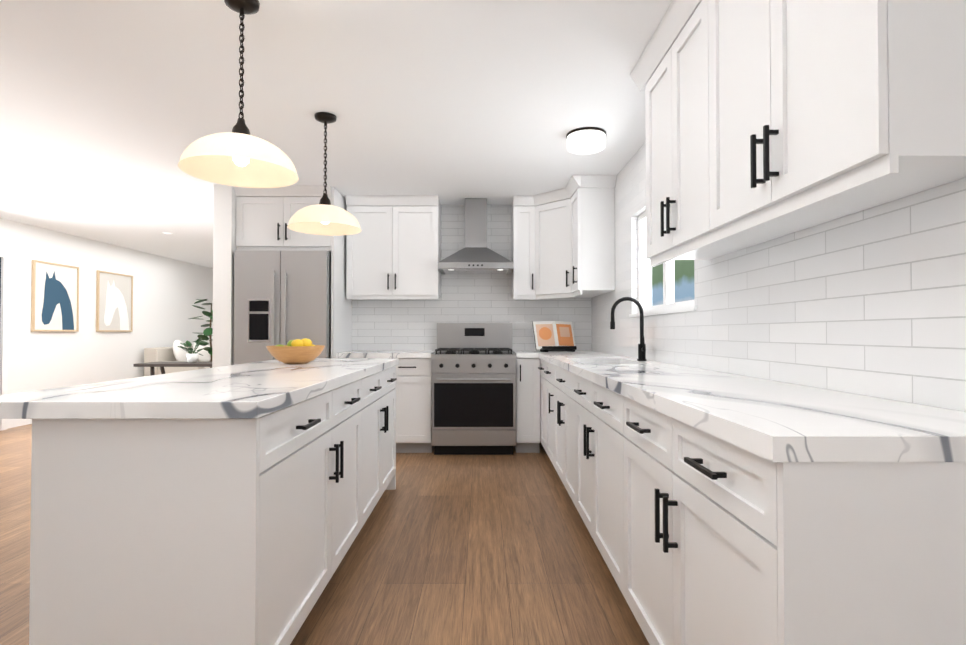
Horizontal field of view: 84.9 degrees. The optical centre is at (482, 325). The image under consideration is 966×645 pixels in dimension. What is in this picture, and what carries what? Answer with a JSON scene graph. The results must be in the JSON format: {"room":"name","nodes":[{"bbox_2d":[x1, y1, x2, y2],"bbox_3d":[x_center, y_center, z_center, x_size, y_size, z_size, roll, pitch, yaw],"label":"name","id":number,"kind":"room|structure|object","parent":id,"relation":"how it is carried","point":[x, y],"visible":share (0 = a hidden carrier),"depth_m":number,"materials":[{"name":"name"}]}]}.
{"room":"kitchen","nodes":[
{"label":"kitchen","id":0,"kind":"room"},
{"bbox_2d":[0,218,212,419],"bbox_3d":[-5.558,-0.036,4.630,0.150,2.410,12.600,0,-1,0],"label":"wall","id":1,"kind":"structure","parent":0,"point":[167,292],"depth_m":7.41,"materials":[{"name":"white paint"}]},
{"bbox_2d":[0,250,8,430],"bbox_3d":[-5.457,0.161,5.087,0.050,2.030,1.920,0,-1,0],"label":"door","id":2,"kind":"structure","parent":1,"relation":"in","point":[4,289],"depth_m":6.00,"materials":[{"name":"white"}]},
{"bbox_2d":[7,419,31,428],"bbox_3d":[-3.846,1.130,5.362,3.273,0.100,11.090,0,-1,0],"label":"baseboard","id":3,"kind":"structure","parent":1,"relation":"attached to","point":[11,423],"depth_m":6.21,"materials":[{"name":"white"}]},
{"bbox_2d":[31,260,78,331],"bbox_3d":[-5.470,-0.355,6.775,0.030,0.870,0.720,0,-1,0],"label":"framed picture","id":4,"kind":"object","parent":1,"relation":"attached to","point":[54,296],"visible":0.98,"depth_m":6.74},
{"bbox_2d":[96,270,132,331],"bbox_3d":[-5.473,-0.339,7.865,0.030,0.870,0.740,0,-1,0],"label":"framed picture","id":5,"kind":"object","parent":1,"relation":"attached to","point":[114,302],"visible":1,"depth_m":7.84},
{"bbox_2d":[212,184,235,367],"bbox_3d":[-2.294,-0.030,5.006,0.160,2.410,0.739,0,-1,0],"label":"wall","id":6,"kind":"structure","parent":0,"point":[224,226],"depth_m":4.64,"materials":[{"name":"white paint"}]},
{"bbox_2d":[0,424,649,644],"bbox_3d":[-2.188,1.219,4.619,6.890,0.100,12.900,0,-1,0],"label":"floor","id":7,"kind":"structure","parent":0,"point":[473,550],"depth_m":2.50,"materials":[{"name":"brown wood"}]},
{"bbox_2d":[133,362,211,375],"bbox_3d":[-3.337,0.828,6.422,1.500,0.745,0.500,0,-1,0],"label":"console table","id":8,"kind":"object","parent":7,"relation":"on","point":[152,365],"visible":0.15,"depth_m":6.18,"materials":[{"name":"grey"}]},
{"bbox_2d":[178,337,206,362],"bbox_3d":[-3.520,0.298,6.428,0.318,0.313,0.288,0,-1,0],"label":"potted plant","id":9,"kind":"object","parent":8,"relation":"on","point":[192,357],"visible":1,"depth_m":6.41,"materials":[{"name":"white"}]},
{"bbox_2d":[144,340,210,375],"bbox_3d":[-4.968,0.744,9.420,0.890,0.989,2.000,0,-1,0],"label":"sofa","id":10,"kind":"object","parent":7,"relation":"on","point":[175,353],"visible":0.29,"depth_m":8.58,"materials":[{"name":"beige fabric"}]},
{"bbox_2d":[29,387,340,644],"bbox_3d":[-0.914,0.691,1.809,0.605,0.874,0.780,0,-1,0],"label":"base cabinet","id":11,"kind":"object","parent":7,"relation":"on","point":[195,531],"depth_m":1.42,"materials":[{"name":"white wood"}]},
{"bbox_2d":[0,358,398,418],"bbox_3d":[-1.008,0.242,2.585,0.820,0.045,2.380,0,-1,0],"label":"countertop","id":12,"kind":"structure","parent":11,"relation":"on","point":[254,390],"depth_m":1.61,"materials":[{"name":"stone"}]},
{"bbox_2d":[266,338,324,363],"bbox_3d":[-1.110,0.152,3.136,0.330,0.149,0.330,0,-1,0],"label":"fruit bowl","id":13,"kind":"object","parent":12,"relation":"on","point":[301,351],"visible":1,"depth_m":3.04,"materials":[{"name":"brown wood"}]},
{"bbox_2d":[190,299,212,367],"bbox_3d":[-4.170,0.406,8.144,0.726,1.628,0.791,0,-1,0],"label":"fiddle-leaf fig plant","id":14,"kind":"object","parent":7,"relation":"on","point":[207,332],"visible":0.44,"depth_m":8.05,"materials":[{"name":"green plant"}]},
{"bbox_2d":[234,251,330,364],"bbox_3d":[-1.784,0.259,4.961,0.820,1.830,0.745,0,-1,0],"label":"refrigerator","id":15,"kind":"object","parent":7,"relation":"on","point":[282,297],"visible":0.54,"depth_m":4.64,"materials":[{"name":"silver metal"}]},
{"bbox_2d":[233,185,351,357],"bbox_3d":[-1.772,-0.029,5.014,0.877,2.407,0.722,0,-1,0],"label":"tall cabinet","id":16,"kind":"object","parent":7,"relation":"on","point":[264,216],"visible":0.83,"depth_m":4.73,"materials":[{"name":"white wood"}]},
{"bbox_2d":[341,376,368,560],"bbox_3d":[-0.906,0.700,2.399,0.585,0.874,0.640,0,-1,0],"label":"base cabinet","id":17,"kind":"object","parent":7,"relation":"on","point":[354,395],"depth_m":2.55,"materials":[{"name":"white wood"}]},
{"bbox_2d":[369,366,396,515],"bbox_3d":[-0.917,0.711,3.168,0.605,0.874,1.140,0,-1,0],"label":"base cabinet","id":18,"kind":"object","parent":7,"relation":"on","point":[382,385],"depth_m":3.20,"materials":[{"name":"white wood"}]},
{"bbox_2d":[396,358,433,452],"bbox_3d":[-0.899,0.738,5.053,0.859,0.874,0.624,0,-1,0],"label":"base cabinet","id":19,"kind":"object","parent":7,"relation":"on","point":[414,405],"visible":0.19,"depth_m":4.79,"materials":[{"name":"white wood"}]},
{"bbox_2d":[336,351,435,357],"bbox_3d":[-0.899,0.278,5.069,0.863,0.045,0.608,0,-1,0],"label":"countertop","id":20,"kind":"structure","parent":19,"relation":"on","point":[387,354],"depth_m":4.76,"materials":[{"name":"stone"}]},
{"bbox_2d":[431,323,515,454],"bbox_3d":[-0.084,0.575,4.996,0.756,1.200,0.713,0,-1,0],"label":"range","id":21,"kind":"object","parent":7,"relation":"on","point":[473,368],"visible":1,"depth_m":4.70,"materials":[{"name":"silver metal"}]},
{"bbox_2d":[514,358,539,452],"bbox_3d":[0.410,0.738,5.056,0.216,0.874,0.624,0,-1,0],"label":"base cabinet","id":22,"kind":"object","parent":7,"relation":"on","point":[527,405],"visible":0.94,"depth_m":4.79,"materials":[{"name":"white wood"}]},
{"bbox_2d":[538,359,541,443],"bbox_3d":[0.814,0.731,4.551,0.582,0.874,0.458,0,-1,0],"label":"base cabinet","id":23,"kind":"object","parent":7,"relation":"on","point":[540,368],"depth_m":4.72,"materials":[{"name":"white wood"}]},
{"bbox_2d":[542,360,569,465],"bbox_3d":[0.815,0.725,4.132,0.582,0.874,0.620,0,-1,0],"label":"base cabinet","id":24,"kind":"object","parent":7,"relation":"on","point":[555,380],"depth_m":4.12,"materials":[{"name":"white wood"}]},
{"bbox_2d":[550,395,569,495],"bbox_3d":[0.816,0.842,3.430,0.582,0.620,0.900,0,-1,0],"label":"base cabinet","id":25,"kind":"object","parent":7,"relation":"on","point":[561,407],"depth_m":3.44,"materials":[{"name":"white wood"}]},
{"bbox_2d":[570,372,585,524],"bbox_3d":[0.818,0.705,2.757,0.582,0.874,0.570,0,-1,0],"label":"base cabinet","id":26,"kind":"object","parent":7,"relation":"on","point":[577,383],"depth_m":2.92,"materials":[{"name":"white wood"}]},
{"bbox_2d":[586,379,613,576],"bbox_3d":[0.819,0.698,2.257,0.582,0.874,0.670,0,-1,0],"label":"base cabinet","id":27,"kind":"object","parent":7,"relation":"on","point":[599,399],"depth_m":2.40,"materials":[{"name":"white wood"}]},
{"bbox_2d":[614,392,965,644],"bbox_3d":[0.820,0.687,1.485,0.582,0.874,1.115,0,-1,0],"label":"base cabinet","id":28,"kind":"object","parent":7,"relation":"on","point":[699,537],"depth_m":0.95,"materials":[{"name":"white wood"}]},
{"bbox_2d":[512,351,965,461],"bbox_3d":[0.706,0.250,3.152,0.804,0.045,4.448,0,-1,0],"label":"countertop","id":29,"kind":"structure","parent":28,"relation":"on","point":[773,421],"depth_m":1.21,"materials":[{"name":"stone"}]},
{"bbox_2d":[532,321,576,351],"bbox_3d":[0.692,0.106,5.102,0.430,0.298,0.290,0,-1,0],"label":"cookbook stand","id":30,"kind":"object","parent":29,"relation":"on","point":[553,335],"visible":1,"depth_m":5.09,"materials":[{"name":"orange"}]},
{"bbox_2d":[610,297,646,360],"bbox_3d":[0.947,0.023,3.424,0.236,0.417,0.097,0,-1,0],"label":"faucet","id":31,"kind":"object","parent":29,"relation":"on","point":[642,351],"visible":1,"depth_m":3.43,"materials":[{"name":"black metal"}]},
{"bbox_2d":[0,0,672,267],"bbox_3d":[-2.188,-1.291,4.655,6.890,0.100,12.900,0,-1,0],"label":"ceiling","id":32,"kind":"structure","parent":0,"point":[111,111],"depth_m":2.95,"materials":[{"name":"white paint"}]},
{"bbox_2d":[178,0,298,187],"bbox_3d":[-0.947,-0.935,2.072,0.428,0.682,0.428,0,-1,0],"label":"pendant light","id":33,"kind":"object","parent":32,"relation":"hanging from","point":[239,155],"visible":1,"depth_m":2.07,"materials":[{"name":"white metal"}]},
{"bbox_2d":[287,112,360,235],"bbox_3d":[-0.950,-0.919,3.182,0.428,0.682,0.428,0,-1,0],"label":"pendant light","id":34,"kind":"object","parent":32,"relation":"hanging from","point":[324,216],"visible":1,"depth_m":3.15,"materials":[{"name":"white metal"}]},
{"bbox_2d":[566,127,605,154],"bbox_3d":[0.680,-1.207,3.479,0.260,0.099,0.260,0,-1,0],"label":"flush ceiling light","id":35,"kind":"object","parent":32,"relation":"attached to","point":[585,140],"visible":0.98,"depth_m":3.39,"materials":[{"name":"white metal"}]},
{"bbox_2d":[352,205,591,440],"bbox_3d":[-0.559,-0.024,5.455,3.630,2.410,0.150,0,-1,0],"label":"wall","id":36,"kind":"structure","parent":0,"point":[394,324],"depth_m":5.38,"materials":[{"name":"tile"}]},
{"bbox_2d":[345,195,440,298],"bbox_3d":[-0.869,-0.739,5.196,0.880,0.982,0.382,0,-1,0],"label":"upper cabinet","id":37,"kind":"object","parent":36,"relation":"attached to","point":[394,248],"visible":1,"depth_m":5.07,"materials":[{"name":"white wood"}]},
{"bbox_2d":[438,198,512,273],"bbox_3d":[-0.069,-0.873,5.146,0.700,0.715,0.489,0,-1,0],"label":"range hood","id":38,"kind":"object","parent":36,"relation":"attached to","point":[475,255],"visible":1,"depth_m":5.10,"materials":[{"name":"silver metal"}]},
{"bbox_2d":[591,141,965,411],"bbox_3d":[1.188,-0.075,1.939,0.150,2.410,7.190,0,-1,0],"label":"wall","id":39,"kind":"structure","parent":0,"point":[871,302],"depth_m":1.69,"materials":[{"name":"tile"}]},
{"bbox_2d":[511,175,616,298],"bbox_3d":[0.698,-0.743,4.874,0.812,0.982,1.032,0,-1,0],"label":"upper cabinet","id":40,"kind":"object","parent":39,"relation":"attached to","point":[562,242],"visible":1,"depth_m":4.80,"materials":[{"name":"white wood"}]},
{"bbox_2d":[629,211,696,316],"bbox_3d":[1.151,-0.442,3.360,0.107,0.750,1.220,0,-1,0],"label":"kitchen window","id":41,"kind":"structure","parent":39,"relation":"in","point":[668,305],"depth_m":3.48,"materials":[{"name":"white"}]},
{"bbox_2d":[642,0,768,263],"bbox_3d":[0.955,-0.799,2.204,0.310,0.947,0.780,0,-1,0],"label":"upper cabinet","id":42,"kind":"object","parent":39,"relation":"attached to","point":[668,72],"depth_m":2.22,"materials":[{"name":"white wood"}]},
{"bbox_2d":[694,0,965,239],"bbox_3d":[0.956,-0.810,1.504,0.310,0.947,0.860,0,-1,0],"label":"upper cabinet","id":43,"kind":"object","parent":39,"relation":"attached to","point":[767,120],"depth_m":1.31,"materials":[{"name":"white wood"}]},
{"label":"outside","id":44,"kind":"structure","parent":0,"visible":0},
{"bbox_2d":[652,260,694,305],"bbox_3d":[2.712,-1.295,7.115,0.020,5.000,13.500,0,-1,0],"label":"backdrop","id":45,"kind":"structure","parent":44,"point":[683,280],"depth_m":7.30,"materials":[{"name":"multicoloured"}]}
]}

